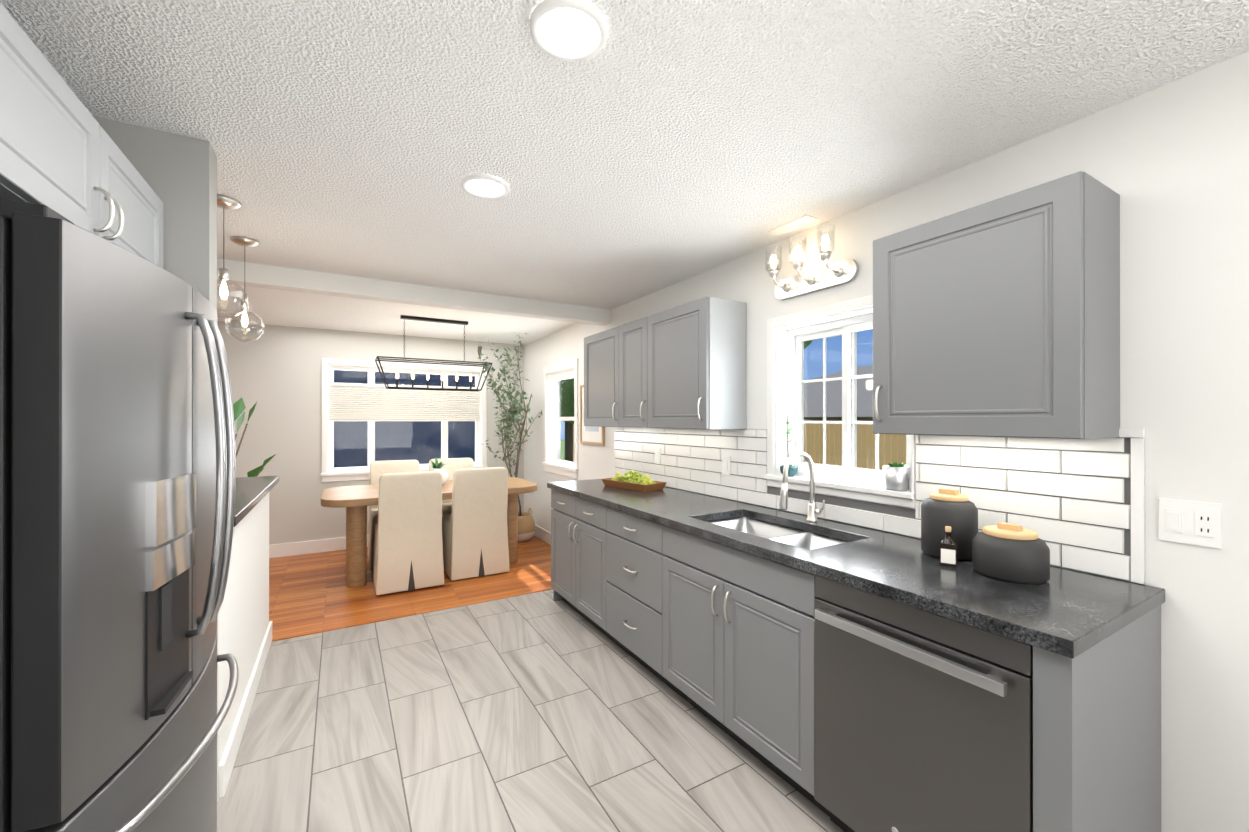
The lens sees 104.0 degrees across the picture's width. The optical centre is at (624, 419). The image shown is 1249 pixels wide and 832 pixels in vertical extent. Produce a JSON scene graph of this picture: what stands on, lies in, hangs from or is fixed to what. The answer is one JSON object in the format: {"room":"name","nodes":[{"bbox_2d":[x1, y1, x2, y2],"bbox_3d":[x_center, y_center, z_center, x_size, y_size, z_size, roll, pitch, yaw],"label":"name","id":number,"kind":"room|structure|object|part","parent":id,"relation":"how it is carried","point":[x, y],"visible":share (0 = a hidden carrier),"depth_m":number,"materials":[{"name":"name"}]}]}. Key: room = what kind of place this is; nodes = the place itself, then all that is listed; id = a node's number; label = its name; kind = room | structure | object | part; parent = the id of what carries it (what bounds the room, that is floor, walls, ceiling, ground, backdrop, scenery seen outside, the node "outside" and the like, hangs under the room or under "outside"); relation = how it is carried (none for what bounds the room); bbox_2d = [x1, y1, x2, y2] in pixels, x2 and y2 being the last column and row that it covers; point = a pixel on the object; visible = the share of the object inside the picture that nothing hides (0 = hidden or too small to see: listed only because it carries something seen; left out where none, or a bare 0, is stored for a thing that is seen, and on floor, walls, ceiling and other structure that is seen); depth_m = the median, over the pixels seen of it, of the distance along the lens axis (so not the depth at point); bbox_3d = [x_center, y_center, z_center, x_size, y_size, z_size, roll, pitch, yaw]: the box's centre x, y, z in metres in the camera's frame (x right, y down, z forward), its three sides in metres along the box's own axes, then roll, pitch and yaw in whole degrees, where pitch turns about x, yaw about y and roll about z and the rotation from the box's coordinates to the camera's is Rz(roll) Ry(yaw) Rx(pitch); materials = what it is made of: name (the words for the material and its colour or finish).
{"room":"dining room and kitchen","nodes":[
{"label":"dining room and kitchen","id":0,"kind":"room"},
{"bbox_2d":[92,115,216,311],"bbox_3d":[-2.892,0.195,0.904,3.305,2.510,0.120,0,0,-30],"label":"wall","id":1,"kind":"structure","parent":0,"point":[178,173],"depth_m":1.65,"materials":[{"name":"grey paint"}]},
{"bbox_2d":[218,321,523,544],"bbox_3d":[-3.882,0.200,4.859,5.900,2.510,0.160,0,0,-30],"label":"wall","id":2,"kind":"structure","parent":0,"point":[275,372],"depth_m":5.07,"materials":[{"name":"grey paint"}]},
{"bbox_2d":[269,534,368,557],"bbox_3d":[-3.768,1.337,4.821,5.740,0.135,0.019,0,0,-30],"label":"baseboard","id":3,"kind":"structure","parent":2,"relation":"attached to","point":[331,544],"depth_m":5.08,"materials":[{"name":"white"}]},
{"bbox_2d":[320,465,487,481],"bbox_3d":[-2.476,0.620,5.633,1.750,0.092,0.140,0,0,-30],"label":"window sill","id":4,"kind":"structure","parent":2,"relation":"attached to","point":[345,476],"depth_m":5.28,"materials":[{"name":"white"}]},
{"bbox_2d":[322,358,486,472],"bbox_3d":[-2.493,-0.035,5.662,1.730,1.218,0.174,0,0,-30],"label":"window","id":5,"kind":"structure","parent":2,"relation":"in","point":[329,367],"depth_m":5.51,"materials":[{"name":"white wood"}]},
{"bbox_2d":[329,384,479,420],"bbox_3d":[-2.472,-0.177,5.626,1.594,0.405,0.027,0,0,-30],"label":"window blind","id":6,"kind":"object","parent":5,"relation":"attached to","point":[352,402],"visible":0.88,"depth_m":5.57,"materials":[{"name":"white fabric"}]},
{"bbox_3d":[-2.501,-0.004,5.677,1.490,1.040,0.001,0,0,-30],"label":"window glass","id":7,"kind":"part","parent":5,"relation":"part of","materials":[{"name":"clear glass"}]},
{"bbox_2d":[269,535,550,637],"bbox_3d":[-2.822,1.428,3.198,5.740,0.050,3.775,0,0,-30],"label":"floor","id":8,"kind":"structure","parent":0,"point":[310,592],"depth_m":4.00,"materials":[{"name":"brown wood"}]},
{"bbox_2d":[233,398,275,476],"bbox_3d":[-2.885,0.624,3.511,0.644,1.558,0.770,0,0,-30],"label":"floor plant","id":9,"kind":"object","parent":8,"relation":"on","point":[239,407],"visible":0.1,"depth_m":3.49,"materials":[{"name":"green plant"}]},
{"bbox_2d":[368,460,419,567],"bbox_3d":[-2.284,0.914,4.917,0.515,0.958,0.585,0,0,-30],"label":"dining chair","id":10,"kind":"object","parent":8,"relation":"on","point":[378,469],"visible":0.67,"depth_m":5.01,"materials":[{"name":"beige fabric"}]},
{"bbox_2d":[372,471,443,594],"bbox_3d":[-1.866,0.913,4.200,0.515,0.958,0.585,0,0,-30],"label":"dining chair","id":11,"kind":"object","parent":8,"relation":"on","point":[408,550],"visible":1,"depth_m":3.97,"materials":[{"name":"beige fabric"}]},
{"bbox_2d":[321,477,536,587],"bbox_3d":[-1.813,1.025,4.665,1.840,0.760,0.940,0,0,-30],"label":"dining table","id":12,"kind":"object","parent":8,"relation":"on","point":[356,500],"visible":0.69,"depth_m":4.12,"materials":[{"name":"brown wood"}]},
{"bbox_2d":[427,457,447,484],"bbox_3d":[-1.841,0.498,4.773,0.270,0.293,0.276,0,0,-30],"label":"potted plant","id":13,"kind":"object","parent":12,"relation":"on","point":[438,468],"visible":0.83,"depth_m":4.74,"materials":[{"name":"white ceramic"}]},
{"bbox_2d":[429,458,473,515],"bbox_3d":[-1.792,0.914,5.204,0.515,0.958,0.585,0,0,-30],"label":"dining chair","id":14,"kind":"object","parent":8,"relation":"on","point":[451,466],"visible":0.12,"depth_m":5.37,"materials":[{"name":"beige fabric"}]},
{"bbox_2d":[442,467,509,580],"bbox_3d":[-1.400,0.913,4.552,0.515,0.958,0.585,0,0,-30],"label":"dining chair","id":15,"kind":"object","parent":8,"relation":"on","point":[474,534],"visible":0.98,"depth_m":4.32,"materials":[{"name":"beige fabric"}]},
{"bbox_2d":[477,333,541,541],"bbox_3d":[-1.331,0.183,5.636,0.650,2.443,0.809,0,0,-30],"label":"tree","id":16,"kind":"object","parent":8,"relation":"on","point":[526,526],"visible":0.94,"depth_m":5.57,"materials":[{"name":"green plant"}]},
{"bbox_2d":[217,589,844,831],"bbox_3d":[-0.242,1.425,1.259,3.240,0.050,5.175,0,0,-30],"label":"floor","id":17,"kind":"structure","parent":0,"point":[542,711],"depth_m":2.12,"materials":[{"name":"grey tile"}]},
{"bbox_2d":[0,199,238,831],"bbox_3d":[-1.450,0.516,1.100,0.896,1.767,0.910,0,0,-27],"label":"refrigerator","id":18,"kind":"object","parent":17,"relation":"on","point":[117,469],"visible":1,"depth_m":0.94,"materials":[{"name":"grey metal"}]},
{"bbox_2d":[217,493,268,800],"bbox_3d":[-1.920,0.902,2.408,0.120,1.000,1.500,0,0,-30],"label":"wall","id":19,"kind":"structure","parent":17,"relation":"on","point":[242,619],"depth_m":2.26,"materials":[{"name":"white paint"}]},
{"bbox_2d":[219,621,271,797],"bbox_3d":[-1.869,1.342,2.455,0.016,0.120,1.501,0,0,-30],"label":"baseboard","id":20,"kind":"structure","parent":19,"relation":"attached to","point":[227,762],"depth_m":2.15,"materials":[{"name":"white"}]},
{"bbox_2d":[234,476,278,526],"bbox_3d":[-1.932,0.382,2.420,0.230,0.040,1.528,0,0,-30],"label":"countertop","id":21,"kind":"structure","parent":19,"relation":"on","point":[251,493],"depth_m":2.45,"materials":[{"name":"black stone"}]},
{"bbox_2d":[272,587,551,641],"bbox_3d":[-1.198,1.400,3.700,2.430,0.006,0.045,0,0,-30],"label":"trim","id":22,"kind":"structure","parent":17,"relation":"on","point":[394,617],"depth_m":3.47,"materials":[{"name":"brown wood"}]},
{"bbox_2d":[547,451,1164,831],"bbox_3d":[0.464,0.776,2.574,0.686,1.251,3.127,0,0,-30],"label":"base cabinet","id":23,"kind":"object","parent":17,"relation":"on","point":[845,677],"depth_m":1.49,"materials":[{"name":"grey wood"}]},
{"bbox_2d":[601,470,666,491],"bbox_3d":[0.061,0.425,3.478,0.210,0.125,0.460,0,0,-42],"label":"fruit tray","id":24,"kind":"object","parent":23,"relation":"on","point":[633,480],"visible":1,"depth_m":3.40,"materials":[{"name":"brown wood"}]},
{"bbox_2d":[779,451,824,521],"bbox_3d":[0.840,0.318,2.258,0.228,0.336,0.134,0,0,-30],"label":"faucet","id":25,"kind":"object","parent":23,"relation":"on","point":[812,513],"depth_m":2.30,"materials":[{"name":"silver metal"}]},
{"bbox_2d":[547,479,1164,658],"bbox_3d":[0.475,0.506,2.581,0.661,0.039,3.127,0,0,-30],"label":"countertop","id":26,"kind":"structure","parent":23,"relation":"on","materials":[{"name":"black stone"}]},
{"bbox_2d":[814,575,1032,831],"bbox_3d":[1.058,0.967,1.556,0.686,0.868,0.602,0,0,-30],"label":"dishwasher","id":27,"kind":"object","parent":23,"relation":"in","point":[923,718],"depth_m":1.37,"materials":[{"name":"grey metal"}]},
{"bbox_2d":[939,526,956,567],"bbox_3d":[1.075,0.421,1.621,0.048,0.128,0.049,0,0,35],"label":"oil bottle","id":28,"kind":"object","parent":23,"relation":"on","point":[947,551],"visible":1,"depth_m":1.60,"materials":[{"name":"black glass"}]},
{"bbox_2d":[921,488,977,560],"bbox_3d":[1.159,0.368,1.745,0.170,0.234,0.170,0,0,-30],"label":"canister","id":29,"kind":"object","parent":23,"relation":"on","point":[954,510],"visible":0.81,"depth_m":1.69,"materials":[{"name":"grey ceramic"}]},
{"bbox_2d":[972,522,1049,583],"bbox_3d":[1.198,0.406,1.519,0.190,0.159,0.190,0,0,-30],"label":"canister","id":30,"kind":"object","parent":23,"relation":"on","point":[1009,552],"visible":1,"depth_m":1.46,"materials":[{"name":"grey ceramic"}]},
{"bbox_2d":[0,0,1248,344],"bbox_3d":[-1.895,-1.009,1.614,6.060,0.100,7.770,0,0,-30],"label":"ceiling","id":31,"kind":"structure","parent":0,"point":[652,146],"depth_m":1.52,"materials":[{"name":"white paint"}]},
{"bbox_2d":[217,194,247,317],"bbox_3d":[-1.757,-0.701,2.141,0.170,0.515,0.170,0,0,-30],"label":"pendant light","id":32,"kind":"object","parent":31,"relation":"hanging from","point":[226,202],"visible":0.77,"depth_m":2.13,"materials":[{"name":"clear glass"}]},
{"bbox_2d":[225,236,263,341],"bbox_3d":[-2.034,-0.686,2.616,0.170,0.545,0.170,0,0,-30],"label":"pendant light","id":33,"kind":"object","parent":31,"relation":"hanging from","point":[244,241],"visible":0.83,"depth_m":2.60,"materials":[{"name":"clear glass"}]},
{"bbox_2d":[217,259,610,325],"bbox_3d":[-2.626,-0.898,2.867,5.740,0.120,0.120,0,0,-30],"label":"header beam","id":34,"kind":"structure","parent":31,"relation":"attached to","point":[275,277],"depth_m":3.42,"materials":[{"name":"white paint"}]},
{"bbox_2d":[375,315,491,390],"bbox_3d":[-1.803,-0.617,4.649,1.012,0.676,0.312,0,0,-30],"label":"chandelier","id":35,"kind":"object","parent":31,"relation":"hanging from","point":[402,359],"visible":1,"depth_m":4.62,"materials":[{"name":"black metal"}]},
{"bbox_2d":[461,174,508,198],"bbox_3d":[-0.569,-0.950,2.000,0.190,0.015,0.190,0,0,-30],"label":"recessed light","id":36,"kind":"object","parent":31,"relation":"in","point":[484,186],"visible":0.92,"depth_m":1.99,"materials":[{"name":"white plastic"}]},
{"bbox_2d":[530,0,607,61],"bbox_3d":[-0.137,-0.952,1.199,0.190,0.015,0.190,0,0,-30],"label":"recessed light","id":37,"kind":"object","parent":31,"relation":"in","point":[570,30],"visible":1,"depth_m":1.19,"materials":[{"name":"white plastic"}]},
{"bbox_2d":[767,215,817,235],"bbox_3d":[0.825,-0.955,2.409,0.080,0.006,0.240,0,0,-30],"label":"ceiling vent","id":38,"kind":"object","parent":31,"relation":"in","point":[793,224],"visible":1,"depth_m":2.40,"materials":[{"name":"white"}]},
{"bbox_2d":[524,51,1248,831],"bbox_3d":[0.612,0.198,3.169,0.160,2.510,7.610,0,0,-30],"label":"wall","id":39,"kind":"structure","parent":0,"point":[1168,163],"depth_m":1.39,"materials":[{"name":"white paint"}]},
{"bbox_2d":[534,524,550,544],"bbox_3d":[-0.730,1.338,5.292,0.016,0.135,2.185,0,0,-30],"label":"baseboard","id":40,"kind":"structure","parent":39,"relation":"attached to","point":[541,533],"depth_m":5.63,"materials":[{"name":"white"}]},
{"bbox_2d":[542,462,577,478],"bbox_3d":[-0.655,0.544,5.260,0.140,0.102,0.920,0,0,-30],"label":"window sill","id":41,"kind":"structure","parent":39,"relation":"attached to","point":[563,469],"depth_m":5.19,"materials":[{"name":"white wood"}]},
{"bbox_2d":[543,359,578,468],"bbox_3d":[-0.628,-0.053,5.276,0.178,1.093,0.930,0,0,-30],"label":"window","id":42,"kind":"structure","parent":39,"relation":"in","point":[552,418],"depth_m":5.57,"materials":[{"name":"white wood"}]},
{"bbox_2d":[548,370,573,381],"bbox_3d":[-0.668,-0.462,5.254,0.030,0.074,0.748,0,0,-30],"label":"window blind","id":43,"kind":"object","parent":42,"relation":"attached to","point":[561,376],"visible":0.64,"depth_m":5.24,"materials":[{"name":"white fabric"}]},
{"bbox_3d":[-0.603,-0.005,5.291,0.001,0.900,0.670,0,0,-30],"label":"window glass","id":44,"kind":"part","parent":42,"relation":"part of","materials":[{"name":"clear glass"}]},
{"bbox_2d":[580,385,604,444],"bbox_3d":[-0.306,-0.048,4.561,0.021,0.565,0.480,0,0,-30],"label":"framed art","id":45,"kind":"object","parent":39,"relation":"attached to","point":[594,435],"visible":0.52,"depth_m":4.62,"materials":[{"name":"beige wood"}]},
{"bbox_2d":[584,327,615,426],"bbox_3d":[-0.062,-0.309,3.865,0.297,0.735,0.590,0,0,-30],"label":"upper cabinet","id":46,"kind":"object","parent":39,"relation":"attached to","point":[599,348],"depth_m":3.79,"materials":[{"name":"grey wood"}]},
{"bbox_2d":[616,318,643,427],"bbox_3d":[0.182,-0.310,3.447,0.297,0.735,0.378,0,0,-30],"label":"upper cabinet","id":47,"kind":"object","parent":39,"relation":"attached to","point":[629,336],"depth_m":3.40,"materials":[{"name":"grey wood"}]},
{"bbox_2d":[644,297,746,428],"bbox_3d":[0.429,-0.311,3.023,0.297,0.735,0.602,0,0,-30],"label":"upper cabinet","id":48,"kind":"object","parent":39,"relation":"attached to","point":[683,366],"depth_m":2.81,"materials":[{"name":"grey wood"}]},
{"bbox_2d":[765,224,858,299],"bbox_3d":[0.878,-0.757,2.393,0.162,0.242,0.480,0,0,-30],"label":"sconce","id":49,"kind":"object","parent":39,"relation":"attached to","point":[830,275],"visible":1,"depth_m":2.37,"materials":[{"name":"silver metal"}]},
{"bbox_2d":[765,474,915,507],"bbox_3d":[1.036,0.336,2.378,0.145,0.062,0.803,0,0,-30],"label":"window sill","id":50,"kind":"structure","parent":39,"relation":"attached to","point":[867,492],"depth_m":2.26,"materials":[{"name":"white"}]},
{"bbox_2d":[780,414,797,476],"bbox_3d":[0.873,0.139,2.603,0.103,0.330,0.094,0,0,-30],"label":"potted plant","id":51,"kind":"object","parent":50,"relation":"on","point":[792,470],"visible":0.81,"depth_m":2.58,"materials":[{"name":"teal ceramic"}]},
{"bbox_2d":[883,462,908,490],"bbox_3d":[1.171,0.243,2.106,0.100,0.121,0.100,0,0,-30],"label":"plant","id":52,"kind":"object","parent":50,"relation":"on","point":[896,476],"visible":1,"depth_m":2.07,"materials":[{"name":"grey"}]},
{"bbox_2d":[767,295,914,495],"bbox_3d":[1.060,-0.116,2.390,0.172,0.865,0.798,0,0,-30],"label":"window","id":53,"kind":"structure","parent":39,"relation":"in","point":[785,388],"depth_m":2.52,"materials":[{"name":"white wood"}]},
{"bbox_3d":[1.113,-0.093,2.399,0.001,0.700,0.625,0,0,-30],"label":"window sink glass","id":54,"kind":"part","parent":53,"relation":"part of","materials":[{"name":"clear glass"}]},
{"bbox_2d":[614,427,1144,583],"bbox_3d":[0.721,0.258,2.810,0.014,0.456,3.190,0,0,-30],"label":"tile backsplash","id":55,"kind":"structure","parent":39,"relation":"attached to","point":[1077,504],"depth_m":1.75,"materials":[{"name":"white tile"}]},
{"bbox_2d":[655,448,660,463],"bbox_3d":[0.244,0.273,3.608,0.009,0.116,0.072,0,0,-30],"label":"outlet","id":56,"kind":"object","parent":55,"relation":"attached to","point":[657,455],"visible":1,"depth_m":3.60,"materials":[{"name":"white plastic"}]},
{"bbox_2d":[722,456,729,475],"bbox_3d":[0.617,0.282,2.969,0.009,0.116,0.072,0,0,-30],"label":"outlet","id":57,"kind":"object","parent":55,"relation":"attached to","point":[725,465],"visible":1,"depth_m":2.96,"materials":[{"name":"white plastic"}]},
{"bbox_2d":[873,171,1119,438],"bbox_3d":[1.206,-0.312,1.658,0.332,0.735,0.606,0,0,-30],"label":"upper cabinet","id":58,"kind":"object","parent":39,"relation":"attached to","point":[999,317],"visible":1,"depth_m":1.48,"materials":[{"name":"grey wood"}]},
{"bbox_3d":[0.943,-0.059,1.814,0.036,0.134,0.010,0,0,-30],"label":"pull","id":59,"kind":"part","parent":58,"relation":"part of","materials":[{"name":"silver metal"}]},
{"bbox_2d":[1159,498,1221,548],"bbox_3d":[1.570,0.287,1.357,0.010,0.120,0.115,0,0,-30],"label":"electrical outlet plate","id":60,"kind":"object","parent":39,"relation":"attached to","point":[1191,522],"visible":1,"depth_m":1.35,"materials":[{"name":"white plastic"}]},
{"bbox_3d":[-1.303,0.193,-0.296,0.160,2.510,3.555,0,0,-30],"label":"wall","id":61,"kind":"structure","parent":0,"visible":0},
{"bbox_2d":[0,2,163,267],"bbox_3d":[-1.564,-0.570,1.035,0.721,0.300,0.973,0,0,-30],"label":"upper cabinet","id":62,"kind":"object","parent":61,"relation":"attached to","point":[62,154],"visible":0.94,"depth_m":1.03,"materials":[{"name":"grey wood"}]},
{"label":"outside","id":63,"kind":"structure","parent":0,"visible":0},
{"bbox_2d":[560,440,564,459],"bbox_3d":[1.756,1.807,6.723,70.000,0.100,70.000,0,0,-30],"label":"ground","id":64,"kind":"structure","parent":63,"point":[562,446],"depth_m":28.70,"materials":[{"name":"green plant"}]},
{"bbox_2d":[334,370,474,467],"bbox_3d":[-6.107,-1.059,7.939,7.640,5.635,4.000,0,0,-30],"label":"window glass","id":65,"kind":"object","parent":64,"relation":"on","point":[401,433],"depth_m":7.26,"materials":[{"name":"blue"}]},
{"bbox_2d":[560,378,573,461],"bbox_3d":[-1.200,-0.920,11.131,3.585,5.367,3.887,0,0,-30],"label":"tree","id":66,"kind":"object","parent":64,"relation":"on","point":[569,401],"depth_m":9.72,"materials":[{"name":"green plant"}]},
{"bbox_2d":[573,423,905,469],"bbox_3d":[3.244,0.899,8.796,0.060,1.722,20.078,0,0,-30],"label":"fence","id":67,"kind":"object","parent":64,"relation":"on","point":[866,443],"depth_m":7.83,"materials":[{"name":"brown wood"}]},
{"bbox_2d":[804,340,811,348],"bbox_3d":[2.175,-0.239,8.083,1.806,3.997,1.615,0,0,-30],"label":"tree","id":68,"kind":"object","parent":64,"relation":"on","point":[807,343],"depth_m":7.81,"materials":[{"name":"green plant"}]},
{"bbox_2d":[804,365,872,420],"bbox_3d":[6.160,0.214,12.074,7.300,3.100,6.900,0,0,-30],"label":"garage","id":69,"kind":"structure","parent":64,"relation":"on","point":[833,401],"depth_m":10.08,"materials":[{"name":"grey"}]}
]}

